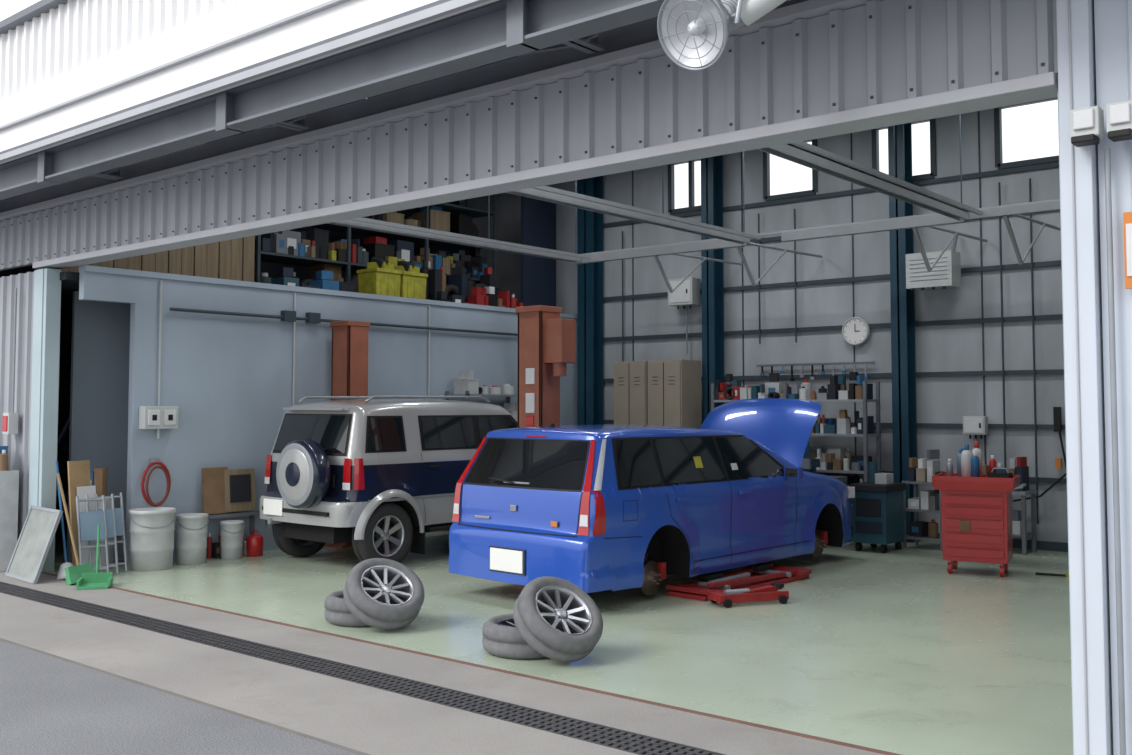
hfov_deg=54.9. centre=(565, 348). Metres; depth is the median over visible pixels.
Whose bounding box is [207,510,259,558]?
bench
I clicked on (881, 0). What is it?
ceiling
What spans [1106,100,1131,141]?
electrical box
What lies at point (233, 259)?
wall
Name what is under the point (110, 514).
folding stool
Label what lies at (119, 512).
folding stool
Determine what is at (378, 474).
vehicle
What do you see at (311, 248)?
rack
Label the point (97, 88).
entrance canopy
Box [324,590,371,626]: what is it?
wheel
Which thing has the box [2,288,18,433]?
electrical box
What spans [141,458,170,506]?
coil
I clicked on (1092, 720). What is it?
post
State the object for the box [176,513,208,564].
drum
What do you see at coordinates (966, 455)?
spray bottle
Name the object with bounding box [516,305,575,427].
lift post
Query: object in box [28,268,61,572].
post
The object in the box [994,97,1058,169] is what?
window
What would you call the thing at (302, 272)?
wall
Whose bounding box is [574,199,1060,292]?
crossbar
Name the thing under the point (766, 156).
window
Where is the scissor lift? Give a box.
[666,563,810,600]
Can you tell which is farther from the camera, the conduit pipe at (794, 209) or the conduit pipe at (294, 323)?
the conduit pipe at (794, 209)
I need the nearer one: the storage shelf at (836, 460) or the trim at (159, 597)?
the trim at (159, 597)
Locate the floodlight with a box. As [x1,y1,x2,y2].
[657,0,789,70]
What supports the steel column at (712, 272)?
on the floor at (894, 651)
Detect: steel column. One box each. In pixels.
[577,176,603,424]
[701,155,724,422]
[888,122,920,542]
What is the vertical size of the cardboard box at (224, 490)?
0.501 m
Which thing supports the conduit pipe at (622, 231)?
attached to the wall at (957, 347)
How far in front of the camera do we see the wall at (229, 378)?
12.36 m
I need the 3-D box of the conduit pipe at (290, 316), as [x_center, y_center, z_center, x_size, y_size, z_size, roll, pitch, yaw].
[-2.104,-0.314,14.104,0.080,0.120,6.550,-3,-4,40]
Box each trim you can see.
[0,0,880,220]
[0,638,369,754]
[43,572,900,754]
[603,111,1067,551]
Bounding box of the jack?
[707,582,788,607]
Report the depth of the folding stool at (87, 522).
10.57 m
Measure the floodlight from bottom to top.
0.434 m
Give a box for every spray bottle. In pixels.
[957,448,962,476]
[961,444,972,476]
[972,442,982,476]
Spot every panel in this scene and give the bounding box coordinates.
[5,505,62,583]
[521,196,555,306]
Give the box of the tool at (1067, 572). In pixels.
[1035,571,1068,576]
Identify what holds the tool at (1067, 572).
on the floor at (894, 651)
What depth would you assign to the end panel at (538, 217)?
16.61 m
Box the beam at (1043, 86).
[32,72,1057,268]
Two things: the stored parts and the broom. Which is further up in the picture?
the stored parts
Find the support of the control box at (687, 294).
attached to the wall at (957, 347)
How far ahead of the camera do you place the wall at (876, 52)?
6.19 m
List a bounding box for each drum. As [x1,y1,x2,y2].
[129,507,175,570]
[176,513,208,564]
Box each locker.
[614,361,647,424]
[647,360,701,427]
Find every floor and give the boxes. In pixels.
[47,530,1072,754]
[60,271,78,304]
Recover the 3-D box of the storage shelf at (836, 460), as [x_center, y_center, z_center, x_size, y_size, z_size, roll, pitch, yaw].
[2.913,1.341,13.999,2.200,2.084,0.410,-3,-4,40]
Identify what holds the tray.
on the tool chest
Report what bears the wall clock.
attached to the wall at (957, 347)
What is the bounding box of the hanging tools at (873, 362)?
[756,361,874,380]
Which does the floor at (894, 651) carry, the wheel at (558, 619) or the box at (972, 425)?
the wheel at (558, 619)
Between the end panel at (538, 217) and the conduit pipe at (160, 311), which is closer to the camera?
the conduit pipe at (160, 311)
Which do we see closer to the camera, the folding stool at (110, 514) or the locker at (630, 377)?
the folding stool at (110, 514)
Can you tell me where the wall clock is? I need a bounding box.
[842,317,869,345]
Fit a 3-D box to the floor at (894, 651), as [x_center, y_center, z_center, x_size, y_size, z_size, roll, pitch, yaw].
[1.295,2.266,10.774,15.200,0.100,8.270,-3,-4,40]
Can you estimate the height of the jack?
0.150 m
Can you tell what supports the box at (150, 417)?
attached to the wall at (229, 378)
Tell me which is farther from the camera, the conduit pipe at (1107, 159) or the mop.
the mop
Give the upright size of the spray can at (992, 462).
0.245 m
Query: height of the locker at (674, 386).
2.280 m
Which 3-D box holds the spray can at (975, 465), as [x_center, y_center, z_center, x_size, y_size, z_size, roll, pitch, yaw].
[4.050,1.155,10.785,0.080,0.286,0.080,-3,-4,40]
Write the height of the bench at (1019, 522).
1.076 m
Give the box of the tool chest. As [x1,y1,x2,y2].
[932,473,1025,576]
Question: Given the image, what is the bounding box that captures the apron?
[0,571,883,754]
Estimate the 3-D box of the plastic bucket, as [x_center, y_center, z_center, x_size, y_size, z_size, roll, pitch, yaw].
[-3.626,2.070,11.825,0.257,0.400,0.257,-3,-4,40]
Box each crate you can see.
[356,257,401,296]
[394,261,427,298]
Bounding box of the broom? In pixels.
[57,473,94,584]
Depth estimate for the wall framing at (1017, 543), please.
13.82 m
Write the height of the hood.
0.878 m
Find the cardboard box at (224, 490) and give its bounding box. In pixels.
[202,467,254,513]
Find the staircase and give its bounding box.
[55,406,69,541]
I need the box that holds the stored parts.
[271,259,522,307]
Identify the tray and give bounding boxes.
[987,468,1012,477]
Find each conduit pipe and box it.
[158,280,161,404]
[170,307,517,335]
[292,293,295,405]
[622,231,623,361]
[758,213,760,343]
[794,209,796,341]
[998,182,1005,467]
[1029,178,1038,523]
[1104,148,1125,754]
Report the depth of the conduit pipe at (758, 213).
14.98 m
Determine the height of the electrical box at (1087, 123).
0.152 m
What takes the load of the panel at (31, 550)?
on the apron
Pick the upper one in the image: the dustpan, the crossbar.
the crossbar
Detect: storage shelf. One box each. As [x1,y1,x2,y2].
[445,371,517,418]
[711,372,880,543]
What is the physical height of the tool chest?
0.960 m
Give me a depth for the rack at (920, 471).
12.65 m
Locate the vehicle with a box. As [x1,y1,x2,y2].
[259,395,516,562]
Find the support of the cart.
on the floor at (894, 651)
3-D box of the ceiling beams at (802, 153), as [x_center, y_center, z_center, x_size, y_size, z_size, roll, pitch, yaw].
[1.248,-2.418,9.764,7.840,2.050,5.850,-3,-4,40]
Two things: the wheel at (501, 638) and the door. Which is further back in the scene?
the door
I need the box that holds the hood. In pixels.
[700,398,820,466]
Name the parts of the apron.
drain grate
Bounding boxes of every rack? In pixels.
[254,194,495,292]
[901,449,945,550]
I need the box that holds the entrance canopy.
[0,0,664,199]
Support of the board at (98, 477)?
on the floor at (894, 651)
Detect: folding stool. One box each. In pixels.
[76,495,108,571]
[85,494,118,573]
[95,492,127,571]
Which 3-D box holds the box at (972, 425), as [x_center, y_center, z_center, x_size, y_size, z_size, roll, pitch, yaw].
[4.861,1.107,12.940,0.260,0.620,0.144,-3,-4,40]
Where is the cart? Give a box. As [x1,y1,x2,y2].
[849,462,905,552]
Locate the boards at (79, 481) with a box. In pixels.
[67,460,96,566]
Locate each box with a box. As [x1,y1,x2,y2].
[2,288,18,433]
[139,406,177,438]
[668,277,700,353]
[963,416,987,441]
[1069,106,1103,146]
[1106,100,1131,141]
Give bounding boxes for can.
[246,530,263,556]
[946,459,953,475]
[971,451,979,476]
[989,455,996,471]
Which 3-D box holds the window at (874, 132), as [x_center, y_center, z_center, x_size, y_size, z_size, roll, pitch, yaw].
[4.282,-2.503,13.801,0.830,0.800,0.080,-3,-4,40]
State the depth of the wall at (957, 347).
14.06 m
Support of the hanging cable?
hanging from the wall at (957, 347)
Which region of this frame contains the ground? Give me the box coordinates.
[0,640,358,754]
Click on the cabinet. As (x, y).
(9, 479)
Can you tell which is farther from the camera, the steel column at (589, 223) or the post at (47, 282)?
the steel column at (589, 223)
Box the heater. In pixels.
[906,235,960,290]
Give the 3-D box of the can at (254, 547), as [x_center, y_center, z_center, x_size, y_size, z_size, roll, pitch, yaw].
[-3.431,2.142,12.026,0.180,0.278,0.177,-3,-4,40]
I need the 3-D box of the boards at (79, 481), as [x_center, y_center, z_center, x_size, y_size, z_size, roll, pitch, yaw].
[-4.803,1.662,10.854,0.160,1.096,0.290,-1,-3,23]
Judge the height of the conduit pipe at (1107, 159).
2.740 m
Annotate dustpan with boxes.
[76,525,112,589]
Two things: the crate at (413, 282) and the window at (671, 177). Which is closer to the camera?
the crate at (413, 282)
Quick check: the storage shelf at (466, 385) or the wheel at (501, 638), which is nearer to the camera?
the wheel at (501, 638)
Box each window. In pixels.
[668,159,700,213]
[763,139,817,200]
[871,118,936,180]
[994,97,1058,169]
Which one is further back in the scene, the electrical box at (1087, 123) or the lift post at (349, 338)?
the lift post at (349, 338)
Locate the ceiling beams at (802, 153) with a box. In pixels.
[328,55,981,262]
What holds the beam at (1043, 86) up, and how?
in the wall at (876, 52)
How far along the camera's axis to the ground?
5.71 m
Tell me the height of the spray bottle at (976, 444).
0.367 m
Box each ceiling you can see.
[247,0,882,144]
[315,26,778,127]
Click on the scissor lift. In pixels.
(766, 574)
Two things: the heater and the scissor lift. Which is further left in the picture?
the scissor lift
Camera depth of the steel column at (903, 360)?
13.45 m
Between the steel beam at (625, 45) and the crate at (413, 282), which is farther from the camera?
the crate at (413, 282)
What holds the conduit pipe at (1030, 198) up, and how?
attached to the wall at (957, 347)
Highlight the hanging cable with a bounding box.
[1013,407,1066,501]
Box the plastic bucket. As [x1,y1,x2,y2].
[220,520,243,559]
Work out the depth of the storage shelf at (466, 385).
14.64 m
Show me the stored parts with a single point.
(461, 288)
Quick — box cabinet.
[0,446,18,571]
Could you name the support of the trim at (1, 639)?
on the apron
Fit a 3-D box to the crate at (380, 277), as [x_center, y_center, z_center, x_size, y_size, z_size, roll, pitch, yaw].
[-2.471,-0.909,14.438,0.420,0.623,0.440,-3,-4,40]
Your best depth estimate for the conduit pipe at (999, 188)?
12.84 m
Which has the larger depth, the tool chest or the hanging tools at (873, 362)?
the hanging tools at (873, 362)
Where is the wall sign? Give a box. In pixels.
[1123,212,1131,288]
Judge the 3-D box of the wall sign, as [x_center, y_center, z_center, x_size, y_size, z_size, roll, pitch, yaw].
[2.390,-0.414,4.525,0.130,0.320,0.027,-3,-4,40]
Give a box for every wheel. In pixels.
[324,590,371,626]
[343,558,424,629]
[482,614,547,659]
[513,576,602,661]
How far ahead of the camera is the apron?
6.38 m
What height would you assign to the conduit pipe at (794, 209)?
1.800 m
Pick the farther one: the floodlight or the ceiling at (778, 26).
the ceiling at (778, 26)
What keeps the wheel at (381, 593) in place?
on the floor at (894, 651)
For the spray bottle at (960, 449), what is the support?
in the tool chest
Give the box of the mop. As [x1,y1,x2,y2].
[55,461,72,579]
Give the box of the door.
[67,291,130,559]
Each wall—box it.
[0,0,1131,754]
[0,132,458,539]
[57,143,254,281]
[79,265,577,566]
[459,108,1067,542]
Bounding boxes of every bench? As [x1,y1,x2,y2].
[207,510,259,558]
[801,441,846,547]
[982,457,1036,555]
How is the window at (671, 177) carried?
in the wall at (957, 347)
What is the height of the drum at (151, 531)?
0.600 m
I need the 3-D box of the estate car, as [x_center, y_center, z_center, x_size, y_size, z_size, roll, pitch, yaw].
[1.049,1.323,10.745,2.099,1.690,4.656,-3,-4,42]
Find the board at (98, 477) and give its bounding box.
[90,468,112,563]
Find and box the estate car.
[448,398,854,594]
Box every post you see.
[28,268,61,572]
[324,320,369,547]
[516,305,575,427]
[1056,0,1112,754]
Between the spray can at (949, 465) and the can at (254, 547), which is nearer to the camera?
the spray can at (949, 465)

